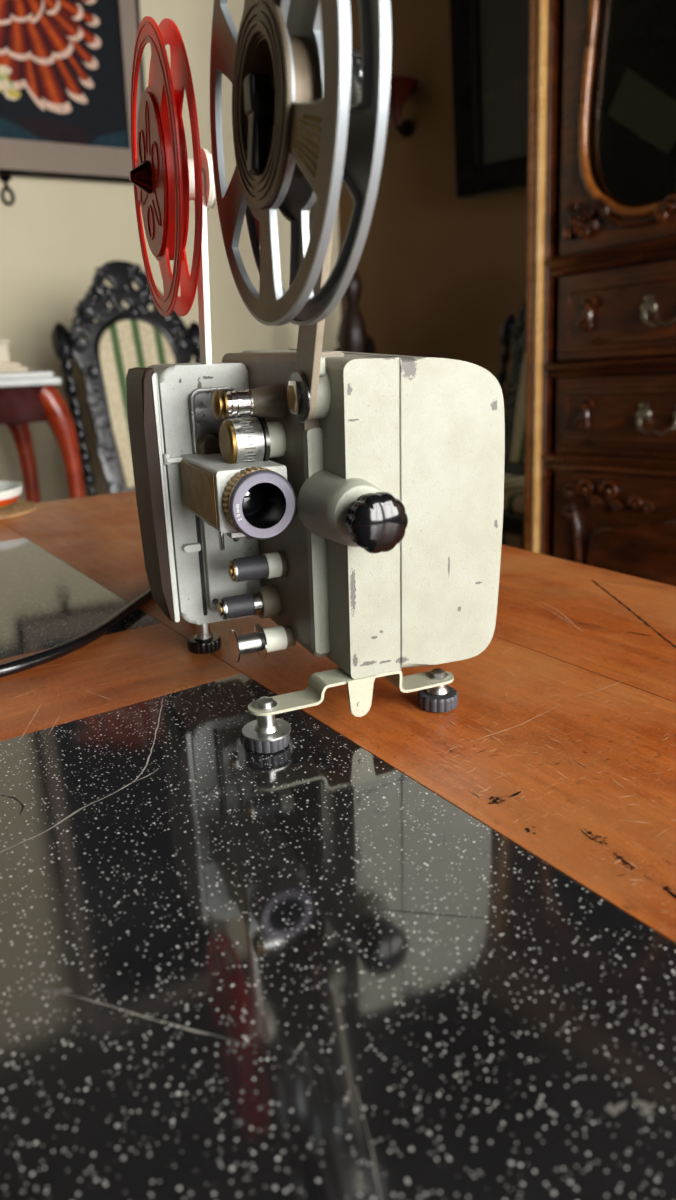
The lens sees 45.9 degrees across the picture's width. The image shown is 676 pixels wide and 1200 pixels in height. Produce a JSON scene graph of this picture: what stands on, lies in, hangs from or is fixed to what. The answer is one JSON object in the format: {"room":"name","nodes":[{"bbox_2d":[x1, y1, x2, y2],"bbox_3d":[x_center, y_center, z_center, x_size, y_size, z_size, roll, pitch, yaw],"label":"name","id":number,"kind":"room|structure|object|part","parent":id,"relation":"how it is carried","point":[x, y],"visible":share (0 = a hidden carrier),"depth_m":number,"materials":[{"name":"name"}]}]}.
{"room":"living room","nodes":[
{"label":"living room","id":0,"kind":"room"},
{"bbox_2d":[0,0,340,501],"bbox_3d":[-1.661,-1.586,2.454,3.700,3.520,0.120,-11,20,-27],"label":"wall","id":1,"kind":"structure","parent":0,"point":[55,233],"depth_m":2.92,"materials":[{"name":"beige paint"}]},
{"bbox_2d":[0,174,14,205],"bbox_3d":[-1.130,-1.401,2.725,0.044,0.098,0.020,-5,18,-11],"label":"wall hook","id":2,"kind":"object","parent":1,"relation":"attached to","point":[3,177],"visible":1,"depth_m":2.72,"materials":[{"name":"black metal"}]},
{"bbox_2d":[0,0,144,182],"bbox_3d":[-1.028,-2.348,2.373,0.809,1.925,0.191,-11,20,-27],"label":"framed painting","id":3,"kind":"object","parent":1,"relation":"attached to","point":[66,65],"visible":0.99,"depth_m":2.70,"materials":[{"name":"fabric"}]},
{"bbox_2d":[338,0,526,548],"bbox_3d":[1.925,-1.382,1.486,5.300,3.520,0.120,15,24,42],"label":"wall","id":4,"kind":"structure","parent":0,"point":[440,273],"depth_m":2.98,"materials":[{"name":"brown paint"}]},
{"bbox_2d":[388,76,418,136],"bbox_3d":[0.208,-1.799,2.924,0.176,0.164,0.176,-2,18,0],"label":"wall lamp","id":5,"kind":"object","parent":4,"relation":"attached to","point":[401,87],"visible":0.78,"depth_m":2.89,"materials":[{"name":"red glass"}]},
{"bbox_2d":[449,0,528,199],"bbox_3d":[0.613,-1.831,2.493,0.632,0.962,0.122,15,24,42],"label":"framed picture","id":6,"kind":"object","parent":4,"relation":"attached to","point":[490,38],"visible":0.48,"depth_m":2.67,"materials":[{"name":"black wood"}]},
{"bbox_3d":[0.310,0.741,0.941,7.015,0.100,5.964,-2,18,0],"label":"floor","id":7,"kind":"structure","parent":0,"visible":0},
{"bbox_2d":[0,370,84,502],"bbox_3d":[-1.282,-0.168,2.293,1.052,0.909,0.400,-11,20,-27],"label":"console table","id":8,"kind":"object","parent":7,"relation":"on","point":[30,396],"visible":0.57,"depth_m":2.26,"materials":[{"name":"wood"}]},
{"bbox_2d":[0,340,27,372],"bbox_3d":[-0.967,-0.688,2.219,0.170,0.108,0.120,-11,20,-27],"label":"box","id":9,"kind":"object","parent":8,"relation":"on","point":[6,366],"visible":1,"depth_m":2.20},
{"bbox_3d":[-0.971,-0.725,2.206,0.106,0.030,0.090,-11,20,-27],"label":"lid","id":10,"kind":"part","parent":9,"relation":"part of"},
{"bbox_3d":[-1.004,-0.256,2.579,0.104,0.886,0.072,-11,20,-27],"label":"leg","id":11,"kind":"part","parent":8,"relation":"part of","materials":[{"name":"brown wood"}]},
{"bbox_3d":[-0.795,-0.200,2.387,0.104,0.886,0.072,-11,20,-27],"label":"leg","id":12,"kind":"part","parent":8,"relation":"part of","materials":[{"name":"brown wood"}]},
{"bbox_2d":[51,260,199,496],"bbox_3d":[-0.514,-0.402,2.430,0.494,1.215,0.506,-14,21,-33],"label":"carved armchair","id":13,"kind":"object","parent":7,"relation":"on","point":[122,339],"visible":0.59,"depth_m":2.42,"materials":[{"name":"black wood"}]},
{"bbox_2d":[99,319,174,487],"bbox_3d":[-0.604,-0.613,2.487,0.240,0.497,0.127,-14,21,-33],"label":"cushion","id":14,"kind":"object","parent":13,"relation":"on","point":[124,344],"depth_m":2.44,"materials":[{"name":"fabric"}]},
{"bbox_2d":[0,490,675,1199],"bbox_3d":[-0.250,0.499,0.350,1.416,0.750,1.704,-14,21,-33],"label":"dining table","id":15,"kind":"object","parent":7,"relation":"on","point":[398,950],"visible":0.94,"depth_m":0.30,"materials":[{"name":"orange wood"}]},
{"bbox_2d":[0,500,37,518],"bbox_3d":[-0.478,-0.119,1.071,0.141,0.003,0.141,-2,18,0],"label":"woven mat","id":16,"kind":"object","parent":15,"relation":"on","point":[19,507],"visible":0.79,"depth_m":1.07,"materials":[{"name":"wicker"}]},
{"bbox_2d":[0,481,22,508],"bbox_3d":[-0.472,-0.129,1.039,0.120,0.033,0.120,-2,18,0],"label":"striped bowl","id":17,"kind":"object","parent":16,"relation":"on","point":[10,491],"visible":1,"depth_m":1.03,"materials":[{"name":"white ceramic"}]},
{"bbox_2d":[0,588,152,677],"bbox_3d":[-0.155,0.002,0.584,0.128,0.051,0.280,6,19,23],"label":"power cord","id":18,"kind":"object","parent":15,"relation":"on","point":[31,661],"visible":0.58,"depth_m":0.56,"materials":[{"name":"black rubber"}]},
{"bbox_3d":[-0.589,0.070,0.539,0.841,0.028,0.380,-14,21,-33],"label":"stone panel","id":19,"kind":"part","parent":15,"relation":"part of","materials":[{"name":"black stone"}]},
{"bbox_2d":[126,48,504,753],"bbox_3d":[-0.015,-0.096,0.447,0.166,0.311,0.222,-9,19,-23],"label":"projector","id":20,"kind":"object","parent":15,"relation":"on","point":[352,503],"visible":0.94,"depth_m":0.42,"materials":[{"name":"beige paint"}]},
{"bbox_3d":[-0.117,-0.065,0.496,0.008,0.154,0.052,-9,19,-22],"label":"lid","id":21,"kind":"part","parent":20,"relation":"part of","materials":[{"name":"grey metal"}]},
{"bbox_3d":[-0.113,-0.065,0.499,0.003,0.149,0.056,-9,19,-23],"label":"white trim plate","id":22,"kind":"part","parent":20,"relation":"part of","materials":[{"name":"white metal"}]},
{"bbox_2d":[131,16,202,316],"bbox_3d":[-0.094,-0.224,0.423,0.014,0.138,0.138,-8,19,-20],"label":"reel","id":23,"kind":"object","parent":20,"relation":"attached to","point":[161,139],"visible":1,"depth_m":0.39,"materials":[{"name":"red plastic"}]},
{"bbox_3d":[-0.099,-0.223,0.421,0.003,0.077,0.077,-8,19,-20],"label":"hub plate","id":24,"kind":"part","parent":23,"relation":"part of","materials":[{"name":"red plastic"}]},
{"bbox_3d":[-0.089,-0.032,0.487,0.010,0.004,0.006,-9,19,-22],"label":"gate lever","id":25,"kind":"part","parent":20,"relation":"part of","materials":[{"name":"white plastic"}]},
{"bbox_3d":[-0.077,-0.060,0.441,0.001,0.027,0.068,-9,19,-23],"label":"panel","id":26,"kind":"part","parent":20,"relation":"part of","materials":[{"name":"brown metal"}]},
{"bbox_3d":[-0.077,-0.176,0.454,0.004,0.121,0.029,-9,19,-23],"label":"reel arm","id":27,"kind":"part","parent":20,"relation":"part of"},
{"bbox_3d":[-0.094,0.013,0.552,0.013,0.026,0.013,-9,19,-23],"label":"foot stem","id":28,"kind":"part","parent":20,"relation":"part of","materials":[{"name":"metal"}]},
{"bbox_3d":[-0.072,-0.105,0.475,0.027,0.038,0.003,-9,19,-22],"label":"film door","id":29,"kind":"part","parent":20,"relation":"part of","materials":[{"name":"grey metal"}]},
{"bbox_3d":[-0.071,-0.027,0.497,0.024,0.070,0.008,-9,19,-23],"label":"gate plate","id":30,"kind":"part","parent":20,"relation":"part of","materials":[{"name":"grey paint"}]},
{"bbox_3d":[-0.045,-0.087,0.436,0.034,0.026,0.026,-9,19,-22],"label":"inching knob","id":31,"kind":"part","parent":20,"relation":"part of","materials":[{"name":"silver metal"}]},
{"bbox_3d":[-0.048,-0.055,0.426,0.022,0.022,0.004,-9,19,-23],"label":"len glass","id":32,"kind":"part","parent":20,"relation":"part of","materials":[{"name":"black glass"}]},
{"bbox_3d":[-0.038,0.062,0.417,0.026,0.013,0.026,-9,19,-23],"label":"foot stem","id":33,"kind":"part","parent":20,"relation":"part of","materials":[{"name":"metal"}]},
{"bbox_2d":[289,370,309,423],"bbox_3d":[-0.019,-0.099,0.391,0.002,0.026,0.026,-9,19,-23],"label":"washer","id":34,"kind":"object","parent":20,"relation":"in","point":[298,375],"depth_m":0.38,"materials":[{"name":"silver metal"}]},
{"bbox_2d":[210,0,390,325],"bbox_3d":[-0.023,-0.192,0.312,0.019,0.161,0.161,-9,19,-21],"label":"reel","id":35,"kind":"object","parent":20,"relation":"attached to","point":[317,141],"visible":0.98,"depth_m":0.29,"materials":[{"name":"silver metal"}]},
{"bbox_3d":[-0.031,-0.191,0.309,0.003,0.072,0.072,-9,19,-21],"label":"hub plate","id":36,"kind":"part","parent":35,"relation":"part of","materials":[{"name":"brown metal"}]},
{"bbox_3d":[-0.010,-0.147,0.358,0.004,0.133,0.063,-9,19,-23],"label":"reel arm","id":37,"kind":"part","parent":20,"relation":"part of","materials":[{"name":"paint"}]},
{"bbox_3d":[-0.015,-0.061,0.475,0.030,0.168,0.165,-9,19,-22],"label":"casing","id":38,"kind":"part","parent":20,"relation":"part of","materials":[{"name":"beige paint"}]},
{"bbox_3d":[0.016,-0.038,0.376,0.029,0.028,0.028,-9,19,-22],"label":"motor knob","id":39,"kind":"part","parent":20,"relation":"part of","materials":[{"name":"black plastic"}]},
{"bbox_3d":[0.029,-0.067,0.489,0.063,0.170,0.155,-9,19,-22],"label":"casing","id":40,"kind":"part","parent":20,"relation":"part of","materials":[{"name":"beige paint"}]},
{"bbox_3d":[0.057,0.049,0.458,0.013,0.008,0.013,-9,19,-23],"label":"foot stem","id":41,"kind":"part","parent":20,"relation":"part of","materials":[{"name":"metal"}]},
{"bbox_2d":[497,300,525,549],"bbox_3d":[0.603,-0.495,2.619,0.506,1.215,0.494,-16,23,-38],"label":"carved armchair","id":42,"kind":"object","parent":7,"relation":"on","point":[513,330],"visible":0.18,"depth_m":2.73,"materials":[{"name":"black wood"}]},
{"bbox_3d":[0.612,-0.185,3.006,0.052,0.390,0.052,-16,23,-38],"label":"leg","id":43,"kind":"part","parent":42,"relation":"part of","materials":[{"name":"black wood"}]},
{"bbox_3d":[0.590,-0.311,2.662,0.460,0.060,0.480,-16,23,-38],"label":"seat frame","id":44,"kind":"part","parent":42,"relation":"part of","materials":[{"name":"black wood"}]},
{"bbox_3d":[0.585,-0.365,2.641,0.430,0.055,0.450,-16,23,-38],"label":"seat","id":45,"kind":"part","parent":42,"relation":"part of","materials":[{"name":"fabric"}]},
{"bbox_3d":[0.718,-0.763,2.644,0.183,0.726,0.404,-16,23,-38],"label":"frame","id":46,"kind":"part","parent":42,"relation":"part of","materials":[{"name":"black wood"}]},
{"bbox_2d":[510,349,525,462],"bbox_3d":[0.708,-0.704,2.651,0.127,0.497,0.240,-16,23,-38],"label":"cushion","id":47,"kind":"object","parent":42,"relation":"on","point":[517,418],"depth_m":2.73,"materials":[{"name":"fabric"}]},
{"bbox_3d":[0.581,-0.008,2.455,0.052,0.390,0.052,-16,23,-38],"label":"leg","id":48,"kind":"part","parent":42,"relation":"part of","materials":[{"name":"black wood"}]},
{"bbox_2d":[524,0,675,585],"bbox_3d":[1.206,-0.729,1.265,0.448,2.457,2.056,-15,22,-35],"label":"display cabinet","id":49,"kind":"object","parent":7,"relation":"on","point":[600,476],"visible":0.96,"depth_m":1.84,"materials":[{"name":"brown wood"}]},
{"bbox_3d":[0.483,-0.854,1.897,0.067,2.350,0.060,-15,19,-35],"label":"corner post","id":50,"kind":"part","parent":49,"relation":"part of","materials":[{"name":"brown wood"}]},
{"bbox_3d":[0.934,-0.229,1.505,0.050,0.040,1.324,-15,19,-35],"label":"rail","id":51,"kind":"part","parent":49,"relation":"part of","materials":[{"name":"brown wood"}]},
{"bbox_3d":[0.922,-0.440,1.445,0.050,0.032,1.324,-15,19,-35],"label":"rail","id":52,"kind":"part","parent":49,"relation":"part of","materials":[{"name":"brown wood"}]},
{"bbox_3d":[0.910,-0.666,1.381,0.050,0.041,1.324,-15,19,-35],"label":"rail","id":53,"kind":"part","parent":49,"relation":"part of","materials":[{"name":"brown wood"}]},
{"bbox_3d":[0.757,0.009,1.838,0.042,0.576,0.635,-15,19,-35],"label":"door","id":54,"kind":"part","parent":49,"relation":"part of","materials":[{"name":"brown wood"}]},
{"bbox_3d":[0.933,-0.337,1.476,0.041,0.179,1.280,-15,19,-35],"label":"drawer","id":55,"kind":"part","parent":49,"relation":"part of","materials":[{"name":"brown wood"}]},
{"bbox_3d":[0.921,-0.552,1.415,0.041,0.190,1.280,-15,19,-35],"label":"drawer","id":56,"kind":"part","parent":49,"relation":"part of","materials":[{"name":"brown wood"}]},
{"bbox_3d":[0.688,-1.318,1.465,0.024,1.184,0.635,-15,19,-35],"label":"door","id":57,"kind":"part","parent":49,"relation":"part of","materials":[{"name":"brown wood"}]},
{"bbox_3d":[0.650,-1.286,1.502,0.021,1.016,0.442,-15,19,-35],"label":"door moulding","id":58,"kind":"part","parent":49,"relation":"part of","materials":[{"name":"brown wood"}]},
{"bbox_2d":[608,68,675,153],"bbox_3d":[0.672,-1.054,1.720,0.171,0.177,0.010,6,19,23],"label":"card","id":59,"kind":"object","parent":49,"relation":"in","point":[638,105],"visible":1,"depth_m":1.72,"materials":[{"name":"paper"}]},
{"bbox_3d":[0.695,-0.391,1.729,0.031,0.071,0.123,-15,19,-35],"label":"handle","id":60,"kind":"part","parent":49,"relation":"part of","materials":[{"name":"grey metal"}]},
{"bbox_3d":[0.683,-0.606,1.668,0.031,0.071,0.123,-15,19,-35],"label":"handle","id":61,"kind":"part","parent":49,"relation":"part of","materials":[{"name":"grey metal"}]},
{"bbox_3d":[0.072,-0.437,3.220,0.260,0.770,0.260,-2,18,0],"label":"pedestal","id":62,"kind":"object","parent":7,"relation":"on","visible":0},
{"bbox_2d":[334,270,375,353],"bbox_3d":[0.054,-1.020,3.023,0.143,0.460,0.137,-18,24,-41],"label":"figurine","id":63,"kind":"object","parent":62,"relation":"on","point":[352,336],"visible":0.4,"depth_m":2.99,"materials":[{"name":"brown wood"}]}
]}

